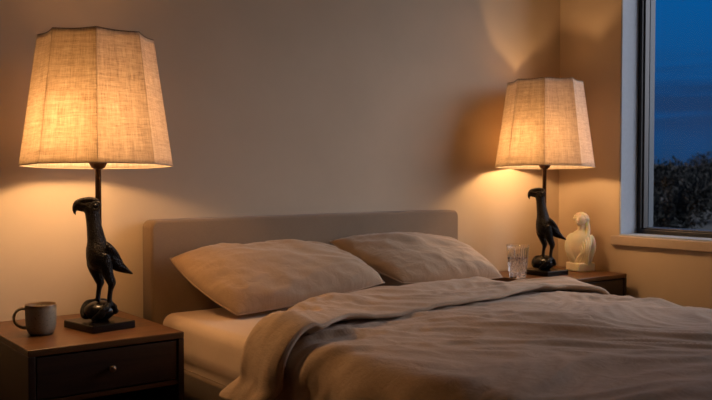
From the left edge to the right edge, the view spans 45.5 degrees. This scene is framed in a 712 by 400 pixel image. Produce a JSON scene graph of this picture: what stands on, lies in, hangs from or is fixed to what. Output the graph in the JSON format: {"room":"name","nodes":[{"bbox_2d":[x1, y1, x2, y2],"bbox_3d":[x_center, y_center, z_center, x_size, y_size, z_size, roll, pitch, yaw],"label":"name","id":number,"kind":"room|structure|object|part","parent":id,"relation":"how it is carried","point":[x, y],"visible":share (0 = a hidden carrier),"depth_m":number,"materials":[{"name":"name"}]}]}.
{"room":"bedroom","nodes":[
{"label":"bedroom","id":0,"kind":"room"},
{"bbox_2d":[0,0,559,320],"bbox_3d":[-0.930,-0.421,2.798,5.095,2.550,0.240,-1,2,-37],"label":"wall","id":1,"kind":"structure","parent":0,"point":[272,107],"depth_m":3.17,"materials":[{"name":"paint"}]},
{"bbox_2d":[558,0,711,308],"bbox_3d":[2.672,-0.398,2.067,0.240,2.550,5.280,-1,2,-37],"label":"wall","id":2,"kind":"structure","parent":0,"point":[590,30],"depth_m":3.89,"materials":[{"name":"paint"}]},
{"bbox_2d":[611,0,711,252],"bbox_3d":[1.905,-0.603,3.053,0.262,1.661,2.147,-1,2,-37],"label":"window","id":3,"kind":"structure","parent":2,"relation":"in","point":[637,229],"depth_m":3.87,"materials":[{"name":"paint"}]},
{"bbox_3d":[1.905,0.205,3.078,0.262,0.043,2.147,-1,2,-37],"label":"sill","id":4,"kind":"part","parent":3,"relation":"part of","materials":[{"name":"paint"}]},
{"bbox_3d":[1.943,-0.625,3.080,0.036,1.568,2.035,-1,2,-37],"label":"sash","id":5,"kind":"part","parent":3,"relation":"part of","materials":[{"name":"paint"}]},
{"bbox_3d":[0.738,0.981,0.641,5.095,0.120,5.760,-1,2,-37],"label":"floor","id":6,"kind":"structure","parent":0,"visible":0},
{"bbox_2d":[0,310,183,399],"bbox_3d":[-0.789,0.616,2.438,0.423,0.500,0.504,-1,2,-37],"label":"nightstand","id":7,"kind":"object","parent":6,"relation":"on","point":[145,361],"visible":0.93,"depth_m":2.27,"materials":[{"name":"brown wood"}]},
{"bbox_3d":[-0.956,0.628,2.323,0.018,0.482,0.485,-1,2,-37],"label":"panel","id":8,"kind":"part","parent":7,"relation":"part of","materials":[{"name":"brown wood"}]},
{"bbox_2d":[12,301,56,335],"bbox_3d":[-0.877,0.327,2.339,0.104,0.084,0.083,0,2,12],"label":"mug","id":9,"kind":"object","parent":7,"relation":"on","point":[40,317],"visible":1,"depth_m":2.31,"materials":[{"name":"grey ceramic"}]},
{"bbox_3d":[-0.918,0.324,2.318,0.037,0.063,0.012,-1,2,-20],"label":"handle","id":10,"kind":"part","parent":9,"relation":"part of","materials":[{"name":"grey ceramic"}]},
{"bbox_3d":[-0.936,0.589,2.631,0.387,0.422,0.010,-1,2,-37],"label":"panel","id":11,"kind":"part","parent":7,"relation":"part of","materials":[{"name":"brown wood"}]},
{"bbox_2d":[18,26,172,333],"bbox_3d":[-0.736,-0.052,2.423,0.402,0.835,0.401,-1,2,-40],"label":"table lamp","id":12,"kind":"object","parent":7,"relation":"on","point":[95,100],"visible":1,"depth_m":2.29,"materials":[{"name":"beige fabric"}]},
{"bbox_3d":[-0.738,-0.280,2.422,0.421,0.366,0.421,-1,0,-17],"label":"lamp shade","id":13,"kind":"part","parent":12,"relation":"part of","materials":[{"name":"white fabric"}]},
{"bbox_3d":[-0.735,0.355,2.436,0.156,0.022,0.136,2,2,42],"label":"plate","id":14,"kind":"part","parent":12,"relation":"part of","materials":[{"name":"black metal"}]},
{"bbox_3d":[-0.656,0.447,2.257,0.381,0.106,0.018,-1,2,-37],"label":"drawer","id":15,"kind":"part","parent":7,"relation":"part of","materials":[{"name":"brown wood"}]},
{"bbox_2d":[42,379,177,399],"bbox_3d":[-0.792,0.505,2.438,0.387,0.012,0.467,-1,2,-37],"label":"shelf","id":16,"kind":"object","parent":7,"relation":"attached to","point":[128,386],"depth_m":2.25,"materials":[{"name":"brown wood"}]},
{"bbox_3d":[-0.643,0.445,2.241,0.020,0.020,0.023,-1,2,-37],"label":"knob","id":17,"kind":"part","parent":7,"relation":"part of","materials":[{"name":"gold metal"}]},
{"bbox_3d":[-0.633,0.621,2.568,0.018,0.482,0.485,-1,2,-37],"label":"panel","id":18,"kind":"part","parent":7,"relation":"part of","materials":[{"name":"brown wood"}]},
{"bbox_2d":[143,209,457,399],"bbox_3d":[0.466,0.472,2.423,1.406,0.789,2.072,-1,2,-37],"label":"bed","id":19,"kind":"object","parent":6,"relation":"on","point":[215,337],"visible":0.09,"depth_m":2.81,"materials":[{"name":"fabric"}]},
{"bbox_3d":[-0.060,0.662,1.979,0.024,0.255,1.992,-1,2,-37],"label":"rail","id":20,"kind":"part","parent":19,"relation":"part of","materials":[{"name":"fabric"}]},
{"bbox_3d":[0.475,0.502,2.416,1.351,0.249,1.928,-1,2,-37],"label":"mattress","id":21,"kind":"part","parent":19,"relation":"part of","materials":[{"name":"white fabric"}]},
{"bbox_2d":[170,239,384,315],"bbox_3d":[-0.243,0.245,2.875,0.726,0.215,0.279,-1,2,-37],"label":"pillow","id":22,"kind":"object","parent":19,"relation":"on","point":[242,279],"visible":0.9,"depth_m":2.75,"materials":[{"name":"beige fabric"}]},
{"bbox_3d":[-0.138,0.427,3.216,1.381,0.749,0.078,-1,2,-37],"label":"headboard","id":23,"kind":"part","parent":19,"relation":"part of","materials":[{"name":"fabric"}]},
{"bbox_2d":[329,232,502,282],"bbox_3d":[0.243,0.220,3.269,0.672,0.194,0.253,-1,2,-37],"label":"pillow","id":24,"kind":"object","parent":19,"relation":"on","point":[403,257],"visible":0.93,"depth_m":3.19,"materials":[{"name":"beige fabric"}]},
{"bbox_2d":[219,276,711,399],"bbox_3d":[0.600,0.567,2.211,1.599,0.568,1.777,-1,2,-37],"label":"duvet","id":25,"kind":"object","parent":19,"relation":"on","point":[556,337],"visible":1,"depth_m":2.07,"materials":[{"name":"beige fabric"}]},
{"bbox_2d":[492,266,626,295],"bbox_3d":[0.867,0.575,3.758,0.542,0.500,0.422,-1,2,-37],"label":"nightstand","id":26,"kind":"object","parent":6,"relation":"on","point":[615,283],"visible":0.09,"depth_m":3.70,"materials":[{"name":"brown wood"}]},
{"bbox_2d":[506,244,528,278],"bbox_3d":[0.686,0.260,3.605,0.097,0.141,0.097,2,2,41],"label":"drinking glass","id":27,"kind":"object","parent":26,"relation":"on","point":[517,254],"visible":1,"depth_m":3.57,"materials":[{"name":"clear glass"}]},
{"bbox_2d":[495,77,594,276],"bbox_3d":[0.824,-0.098,3.721,0.408,0.848,0.407,0,2,-11],"label":"table lamp","id":28,"kind":"object","parent":26,"relation":"on","point":[545,123],"visible":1,"depth_m":3.59,"materials":[{"name":"beige fabric"}]},
{"bbox_3d":[0.826,-0.330,3.720,0.427,0.371,0.427,0,0,12],"label":"lamp shade","id":29,"kind":"part","parent":28,"relation":"part of","materials":[{"name":"white fabric"}]},
{"bbox_3d":[0.825,0.315,3.734,0.138,0.022,0.158,-1,2,-37],"label":"plate","id":30,"kind":"part","parent":28,"relation":"part of","materials":[{"name":"black metal"}]},
{"bbox_2d":[565,212,595,271],"bbox_3d":[1.016,0.188,3.859,0.118,0.268,0.117,-1,2,-29],"label":"figurine","id":31,"kind":"object","parent":26,"relation":"on","point":[580,246],"visible":0.99,"depth_m":3.83,"materials":[{"name":"beige ceramic"}]},
{"bbox_3d":[0.975,0.406,3.610,0.500,0.106,0.018,-1,2,-37],"label":"drawer","id":32,"kind":"part","parent":26,"relation":"part of","materials":[{"name":"brown wood"}]},
{"bbox_3d":[1.070,0.579,3.924,0.018,0.482,0.403,-1,2,-37],"label":"panel","id":33,"kind":"part","parent":26,"relation":"part of","materials":[{"name":"brown wood"}]},
{"label":"outside","id":34,"kind":"structure","parent":0,"visible":0},
{"bbox_2d":[660,195,711,229],"bbox_3d":[42.370,-1.238,82.379,160.000,0.734,260.000,-1,2,-37],"label":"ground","id":35,"kind":"structure","parent":34,"point":[708,226],"depth_m":22.52,"materials":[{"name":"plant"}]},
{"bbox_2d":[654,155,689,202],"bbox_3d":[12.107,-0.694,33.961,3.574,2.210,2.443,-1,2,-37],"label":"bush","id":36,"kind":"object","parent":35,"relation":"on","point":[678,163],"visible":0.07,"depth_m":33.82,"materials":[{"name":"green plant"}]},
{"bbox_2d":[653,173,711,228],"bbox_3d":[6.606,0.164,17.805,1.802,1.477,1.699,0,2,3],"label":"bush","id":37,"kind":"object","parent":35,"relation":"on","point":[664,214],"visible":0.62,"depth_m":17.56,"materials":[{"name":"green plant"}]},
{"bbox_2d":[654,156,710,215],"bbox_3d":[10.024,-0.374,26.283,2.141,2.035,2.493,1,2,22],"label":"bush","id":38,"kind":"object","parent":35,"relation":"on","point":[667,182],"visible":0.3,"depth_m":25.93,"materials":[{"name":"green plant"}]},
{"bbox_2d":[682,165,711,216],"bbox_3d":[9.934,-0.286,23.015,2.360,2.058,2.148,-1,2,-37],"label":"bush","id":39,"kind":"object","parent":35,"relation":"on","point":[707,174],"visible":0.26,"depth_m":23.07,"materials":[{"name":"green plant"}]},
{"bbox_2d":[683,151,711,176],"bbox_3d":[16.899,-1.109,40.481,3.262,2.638,2.960,-1,2,-37],"label":"bush","id":40,"kind":"object","parent":35,"relation":"on","point":[703,163],"visible":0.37,"depth_m":40.38,"materials":[{"name":"green plant"}]}
]}

